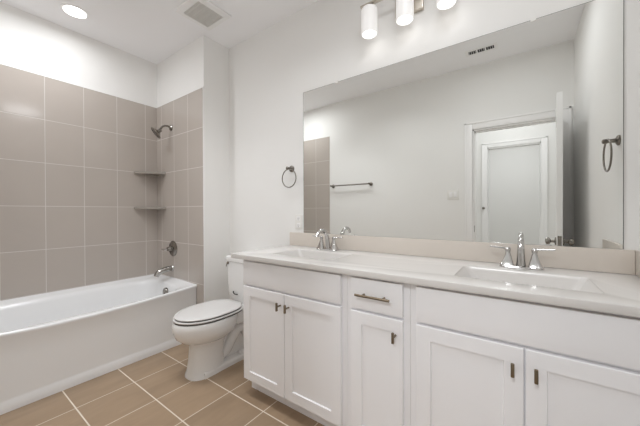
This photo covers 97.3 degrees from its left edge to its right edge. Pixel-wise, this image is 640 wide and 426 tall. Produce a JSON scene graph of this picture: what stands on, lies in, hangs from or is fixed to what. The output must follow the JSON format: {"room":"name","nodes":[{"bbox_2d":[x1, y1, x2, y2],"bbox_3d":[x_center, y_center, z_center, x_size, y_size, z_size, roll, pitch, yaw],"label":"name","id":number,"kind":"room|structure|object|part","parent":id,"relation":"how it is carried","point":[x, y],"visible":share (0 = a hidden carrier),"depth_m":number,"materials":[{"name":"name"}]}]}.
{"room":"bathroom","nodes":[
{"label":"bathroom","id":0,"kind":"room"},
{"bbox_2d":[0,2,156,107],"bbox_3d":[-2.151,-0.216,2.552,0.120,2.743,1.782,0,0,35],"label":"wall","id":1,"kind":"structure","parent":0,"point":[29,42],"depth_m":2.44,"materials":[{"name":"paint"}]},
{"bbox_2d":[0,64,157,300],"bbox_3d":[-2.179,-0.180,2.405,0.006,1.873,1.510,0,0,35],"label":"tiled wall","id":2,"kind":"structure","parent":1,"relation":"attached to","point":[70,154],"depth_m":2.43,"materials":[{"name":"beige tile"}]},
{"bbox_2d":[134,171,165,175],"bbox_3d":[-1.730,-0.406,2.865,0.190,0.022,0.225,0,0,35],"label":"corner shelf","id":3,"kind":"object","parent":2,"relation":"attached to","point":[135,172],"visible":1,"depth_m":2.85,"materials":[{"name":"ceramic"}]},
{"bbox_2d":[134,207,165,208],"bbox_3d":[-1.729,-0.050,2.867,0.190,0.022,0.225,0,0,35],"label":"corner shelf","id":4,"kind":"object","parent":2,"relation":"attached to","point":[134,207],"visible":1,"depth_m":2.84,"materials":[{"name":"ceramic"}]},
{"bbox_2d":[0,63,204,301],"bbox_3d":[-1.825,0.018,2.157,0.869,2.277,1.514,0,0,35],"label":"trim","id":5,"kind":"structure","parent":1,"relation":"attached to","point":[0,63],"depth_m":2.51,"materials":[{"name":"white ceramic"}]},
{"bbox_2d":[0,0,317,63],"bbox_3d":[-0.652,-1.637,1.472,3.815,0.100,2.022,0,0,35],"label":"ceiling","id":6,"kind":"structure","parent":0,"point":[152,31],"depth_m":2.33,"materials":[{"name":"paint"}]},
{"bbox_2d":[60,3,88,19],"bbox_3d":[-1.929,-1.583,2.216,0.176,0.006,0.176,0,0,35],"label":"recessed light","id":7,"kind":"object","parent":6,"relation":"in","point":[74,11],"visible":1,"depth_m":2.21,"materials":[{"name":"white glass"}]},
{"bbox_2d":[174,0,230,30],"bbox_3d":[-0.924,-1.577,2.230,0.304,0.024,0.304,0,0,35],"label":"exhaust fan","id":8,"kind":"object","parent":6,"relation":"attached to","point":[204,13],"visible":1,"depth_m":2.21,"materials":[{"name":"white plastic"}]},
{"bbox_2d":[184,1,222,26],"bbox_3d":[-0.924,-1.570,2.230,0.214,0.010,0.214,0,0,35],"label":"grille","id":9,"kind":"object","parent":8,"relation":"attached to","point":[200,12],"depth_m":2.22,"materials":[{"name":"white plastic"}]},
{"bbox_2d":[0,344,323,425],"bbox_3d":[-0.624,1.206,1.512,3.815,0.100,1.962,0,0,35],"label":"floor","id":10,"kind":"structure","parent":0,"point":[154,390],"depth_m":1.72,"materials":[{"name":"tile"}]},
{"bbox_2d":[0,274,196,414],"bbox_3d":[-1.867,0.905,2.191,0.748,0.503,1.496,0,0,35],"label":"bathtub","id":11,"kind":"object","parent":10,"relation":"on","point":[51,343],"visible":0.93,"depth_m":2.07,"materials":[{"name":"white ceramic"}]},
{"bbox_2d":[172,255,243,380],"bbox_3d":[-0.756,0.760,2.187,0.410,0.785,0.747,0,0,35],"label":"toilet","id":12,"kind":"object","parent":10,"relation":"on","point":[213,330],"visible":0.86,"depth_m":2.02,"materials":[{"name":"white ceramic"}]},
{"bbox_3d":[-0.834,0.839,2.078,0.368,0.179,0.479,0,0,35],"label":"bowl","id":13,"kind":"part","parent":12,"relation":"part of","materials":[{"name":"white ceramic"}]},
{"bbox_3d":[-0.825,0.736,2.091,0.362,0.012,0.502,0,0,35],"label":"seat","id":14,"kind":"part","parent":12,"relation":"part of","materials":[{"name":"white plastic"}]},
{"bbox_3d":[-0.827,0.715,2.088,0.350,0.018,0.479,0,0,35],"label":"lid","id":15,"kind":"part","parent":12,"relation":"part of","materials":[{"name":"white plastic"}]},
{"bbox_3d":[-0.601,0.390,2.405,0.410,0.049,0.206,0,0,35],"label":"tank lid","id":16,"kind":"part","parent":12,"relation":"part of","materials":[{"name":"white ceramic"}]},
{"bbox_3d":[-0.600,0.578,2.406,0.386,0.330,0.192,0,0,35],"label":"tank","id":17,"kind":"part","parent":12,"relation":"part of","materials":[{"name":"white ceramic"}]},
{"bbox_2d":[243,260,347,425],"bbox_3d":[-0.040,0.721,1.785,0.766,0.862,0.592,0,0,35],"label":"vanity cabinet","id":18,"kind":"object","parent":10,"relation":"on","point":[296,319],"visible":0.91,"depth_m":1.53,"materials":[{"name":"white wood"}]},
{"bbox_3d":[-0.337,0.752,1.696,0.240,0.480,0.012,0,0,35],"label":"panel","id":19,"kind":"part","parent":18,"relation":"part of","materials":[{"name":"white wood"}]},
{"bbox_3d":[-0.338,0.752,1.693,0.348,0.588,0.019,0,0,35],"label":"door","id":20,"kind":"part","parent":18,"relation":"part of","materials":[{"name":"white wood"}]},
{"bbox_3d":[-0.235,0.526,1.583,0.011,0.046,0.038,0,0,35],"label":"handle","id":21,"kind":"part","parent":18,"relation":"part of","materials":[{"name":"brown metal"}]},
{"bbox_3d":[-0.185,0.526,1.547,0.011,0.046,0.038,0,0,35],"label":"handle","id":22,"kind":"part","parent":18,"relation":"part of","materials":[{"name":"brown metal"}]},
{"bbox_3d":[-0.189,0.374,1.583,0.719,0.142,0.019,0,0,35],"label":"false drawer","id":23,"kind":"part","parent":18,"relation":"part of","materials":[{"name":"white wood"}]},
{"bbox_3d":[-0.043,0.752,1.486,0.260,0.480,0.012,0,0,35],"label":"panel","id":24,"kind":"part","parent":18,"relation":"part of","materials":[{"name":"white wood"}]},
{"bbox_3d":[-0.044,0.752,1.484,0.368,0.588,0.019,0,0,35],"label":"door","id":25,"kind":"part","parent":18,"relation":"part of","materials":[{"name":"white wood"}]},
{"bbox_2d":[347,275,410,425],"bbox_3d":[0.397,0.721,1.474,0.304,0.862,0.592,0,0,35],"label":"vanity cabinet","id":26,"kind":"object","parent":10,"relation":"on","point":[379,368],"visible":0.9,"depth_m":1.26,"materials":[{"name":"white wood"}]},
{"bbox_3d":[0.232,0.374,1.250,0.164,0.011,0.036,0,0,35],"label":"handle","id":27,"kind":"part","parent":26,"relation":"part of","materials":[{"name":"brown metal"}]},
{"bbox_3d":[0.255,0.752,1.274,0.142,0.480,0.012,0,0,35],"label":"panel","id":28,"kind":"part","parent":26,"relation":"part of","materials":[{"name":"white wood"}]},
{"bbox_3d":[0.252,0.374,1.270,0.250,0.142,0.019,0,0,35],"label":"drawer","id":29,"kind":"part","parent":26,"relation":"part of","materials":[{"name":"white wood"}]},
{"bbox_3d":[0.253,0.752,1.272,0.250,0.588,0.019,0,0,35],"label":"door","id":30,"kind":"part","parent":26,"relation":"part of","materials":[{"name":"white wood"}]},
{"bbox_3d":[0.313,0.526,1.192,0.011,0.046,0.038,0,0,35],"label":"handle","id":31,"kind":"part","parent":26,"relation":"part of","materials":[{"name":"brown metal"}]},
{"bbox_2d":[410,284,639,425],"bbox_3d":[0.839,0.721,1.159,0.780,0.862,0.592,0,0,35],"label":"vanity cabinet","id":32,"kind":"object","parent":10,"relation":"on","point":[476,359],"visible":0.95,"depth_m":0.96,"materials":[{"name":"white wood"}]},
{"bbox_2d":[231,245,639,317],"bbox_3d":[0.376,0.274,1.495,1.926,0.030,0.576,0,0,35],"label":"countertop","id":33,"kind":"structure","parent":32,"relation":"on","point":[620,295],"depth_m":1.17,"materials":[{"name":"stone"}]},
{"bbox_2d":[273,249,350,259],"bbox_3d":[-0.053,0.330,1.790,0.445,0.138,0.267,0,0,35],"label":"basin","id":34,"kind":"object","parent":33,"relation":"in","point":[322,255],"visible":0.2,"depth_m":1.92,"materials":[{"name":"white ceramic"}]},
{"bbox_2d":[312,228,342,250],"bbox_3d":[0.048,0.181,1.951,0.187,0.153,0.187,0,0,-10],"label":"faucet","id":35,"kind":"object","parent":33,"relation":"on","point":[333,246],"visible":1,"depth_m":1.93,"materials":[{"name":"silver metal"}]},
{"bbox_3d":[0.008,0.217,1.988,0.058,0.068,0.048,0,0,35],"label":"handle","id":36,"kind":"part","parent":35,"relation":"part of","materials":[{"name":"silver metal"}]},
{"bbox_3d":[0.022,0.179,1.913,0.040,0.148,0.162,0,0,35],"label":"spout","id":37,"kind":"part","parent":35,"relation":"part of","materials":[{"name":"silver metal"}]},
{"bbox_3d":[0.098,0.217,1.924,0.058,0.068,0.048,0,0,35],"label":"handle","id":38,"kind":"part","parent":35,"relation":"part of","materials":[{"name":"silver metal"}]},
{"bbox_2d":[490,236,555,269],"bbox_3d":[0.938,0.181,1.316,0.187,0.153,0.187,0,0,-10],"label":"faucet","id":39,"kind":"object","parent":33,"relation":"on","point":[534,263],"visible":1,"depth_m":1.30,"materials":[{"name":"silver metal"}]},
{"bbox_3d":[0.876,0.172,1.369,0.087,0.025,0.024,0,0,35],"label":"lever","id":40,"kind":"part","parent":39,"relation":"part of","materials":[{"name":"silver metal"}]},
{"bbox_3d":[0.898,0.217,1.353,0.058,0.068,0.048,0,0,35],"label":"handle","id":41,"kind":"part","parent":39,"relation":"part of","materials":[{"name":"silver metal"}]},
{"bbox_3d":[0.912,0.179,1.278,0.040,0.148,0.162,0,0,35],"label":"spout","id":42,"kind":"part","parent":39,"relation":"part of","materials":[{"name":"silver metal"}]},
{"bbox_3d":[0.943,0.252,1.322,0.174,0.010,0.056,0,0,35],"label":"plate","id":43,"kind":"part","parent":39,"relation":"part of","materials":[{"name":"silver metal"}]},
{"bbox_3d":[0.988,0.217,1.290,0.058,0.068,0.048,0,0,35],"label":"handle","id":44,"kind":"part","parent":39,"relation":"part of","materials":[{"name":"silver metal"}]},
{"bbox_3d":[1.010,0.172,1.274,0.087,0.025,0.024,0,0,35],"label":"lever","id":45,"kind":"part","parent":39,"relation":"part of","materials":[{"name":"silver metal"}]},
{"bbox_2d":[455,266,602,292],"bbox_3d":[0.815,0.330,1.147,0.445,0.138,0.267,0,0,35],"label":"basin","id":46,"kind":"object","parent":33,"relation":"in","point":[528,278],"visible":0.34,"depth_m":1.23,"materials":[{"name":"white ceramic"}]},
{"bbox_2d":[635,250,639,276],"bbox_3d":[1.155,0.207,0.942,0.014,0.102,0.571,0,0,35],"label":"side splash","id":47,"kind":"object","parent":33,"relation":"on","point":[637,252],"visible":1,"depth_m":1.14,"materials":[{"name":"stone"}]},
{"bbox_3d":[0.549,0.752,1.065,0.250,0.480,0.012,0,0,35],"label":"panel","id":48,"kind":"part","parent":32,"relation":"part of","materials":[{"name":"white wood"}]},
{"bbox_3d":[0.547,0.752,1.062,0.358,0.588,0.019,0,0,35],"label":"door","id":49,"kind":"part","parent":32,"relation":"part of","materials":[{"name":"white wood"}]},
{"bbox_3d":[0.651,0.526,0.951,0.011,0.046,0.038,0,0,35],"label":"handle","id":50,"kind":"part","parent":32,"relation":"part of","materials":[{"name":"brown metal"}]},
{"bbox_3d":[0.694,0.374,0.955,0.722,0.142,0.019,0,0,35],"label":"false drawer","id":51,"kind":"part","parent":32,"relation":"part of","materials":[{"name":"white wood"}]},
{"bbox_3d":[0.702,0.526,0.915,0.011,0.046,0.038,0,0,35],"label":"handle","id":52,"kind":"part","parent":32,"relation":"part of","materials":[{"name":"brown metal"}]},
{"bbox_3d":[0.843,0.752,0.851,0.358,0.588,0.019,0,0,35],"label":"door","id":53,"kind":"part","parent":32,"relation":"part of","materials":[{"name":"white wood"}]},
{"bbox_3d":[0.845,0.752,0.854,0.250,0.480,0.012,0,0,35],"label":"panel","id":54,"kind":"part","parent":32,"relation":"part of","materials":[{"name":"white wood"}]},
{"bbox_2d":[157,35,229,301],"bbox_3d":[-1.310,-0.221,2.882,0.866,2.743,0.268,0,0,35],"label":"wall","id":55,"kind":"structure","parent":0,"point":[204,62],"depth_m":2.63,"materials":[{"name":"paint"}]},
{"bbox_2d":[157,87,203,303],"bbox_3d":[-1.388,0.015,2.768,0.860,2.273,0.010,0,0,35],"label":"tiled wall","id":56,"kind":"structure","parent":55,"relation":"attached to","point":[179,150],"depth_m":2.72,"materials":[{"name":"beige tile"}]},
{"bbox_2d":[151,125,172,138],"bbox_3d":[-1.560,-0.804,2.765,0.118,0.159,0.191,0,0,35],"label":"shower","id":57,"kind":"object","parent":56,"relation":"attached to","point":[156,132],"visible":1,"depth_m":2.73,"materials":[{"name":"silver metal"}]},
{"bbox_2d":[154,265,173,276],"bbox_3d":[-1.536,0.572,2.764,0.062,0.098,0.177,0,0,35],"label":"tub spout","id":58,"kind":"object","parent":56,"relation":"attached to","point":[160,271],"visible":1,"depth_m":2.75,"materials":[{"name":"silver metal"}]},
{"bbox_2d":[161,241,176,255],"bbox_3d":[-1.496,0.356,2.792,0.157,0.156,0.081,0,0,35],"label":"shower valve","id":59,"kind":"object","parent":56,"relation":"attached to","point":[172,248],"visible":1,"depth_m":2.79,"materials":[{"name":"silver metal"}]},
{"bbox_2d":[229,0,639,299],"bbox_3d":[-0.095,-0.222,2.255,3.815,2.743,0.120,0,0,35],"label":"wall","id":60,"kind":"structure","parent":0,"point":[322,43],"depth_m":2.19,"materials":[{"name":"paint"}]},
{"bbox_2d":[282,166,295,187],"bbox_3d":[-0.234,-0.290,2.239,0.152,0.183,0.064,0,0,35],"label":"towel ring","id":61,"kind":"object","parent":60,"relation":"attached to","point":[291,168],"visible":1,"depth_m":2.24,"materials":[{"name":"silver metal"}]},
{"bbox_2d":[295,215,301,228],"bbox_3d":[-0.169,0.070,2.230,0.070,0.115,0.008,0,0,35],"label":"wall outlet","id":62,"kind":"object","parent":60,"relation":"attached to","point":[298,218],"visible":1,"depth_m":2.23,"materials":[{"name":"white plastic"}]},
{"bbox_2d":[360,0,455,38],"bbox_3d":[0.506,-1.236,1.656,0.566,0.228,0.144,0,0,35],"label":"lamp","id":63,"kind":"object","parent":60,"relation":"attached to","point":[405,10],"visible":1,"depth_m":1.68,"materials":[{"name":"white glass"}]},
{"bbox_3d":[0.310,-1.201,1.768,0.100,0.160,0.100,0,0,35],"label":"lamp shade","id":64,"kind":"part","parent":63,"relation":"part of","materials":[{"name":"white glass"}]},
{"bbox_3d":[0.493,-1.201,1.638,0.100,0.160,0.100,0,0,35],"label":"lamp shade","id":65,"kind":"part","parent":63,"relation":"part of","materials":[{"name":"white glass"}]},
{"bbox_3d":[0.676,-1.201,1.507,0.100,0.160,0.100,0,0,35],"label":"lamp shade","id":66,"kind":"part","parent":63,"relation":"part of","materials":[{"name":"white glass"}]},
{"bbox_2d":[290,232,634,274],"bbox_3d":[0.534,0.205,1.723,1.902,0.102,0.018,0,0,35],"label":"backsplash","id":67,"kind":"structure","parent":60,"relation":"attached to","point":[621,261],"depth_m":1.49,"materials":[{"name":"stone"}]},
{"bbox_2d":[303,0,623,248],"bbox_3d":[0.578,-0.397,1.694,1.735,1.102,0.009,0,0,35],"label":"mirror","id":68,"kind":"object","parent":60,"relation":"attached to","point":[505,135],"visible":1,"depth_m":1.48,"materials":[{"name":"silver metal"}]},
{"bbox_2d":[639,208,639,249],"bbox_3d":[0.858,-0.216,0.408,0.120,2.743,1.782,0,0,35],"label":"wall","id":69,"kind":"structure","parent":0,"point":[639,208],"depth_m":1.17,"materials":[{"name":"paint"}]}
]}

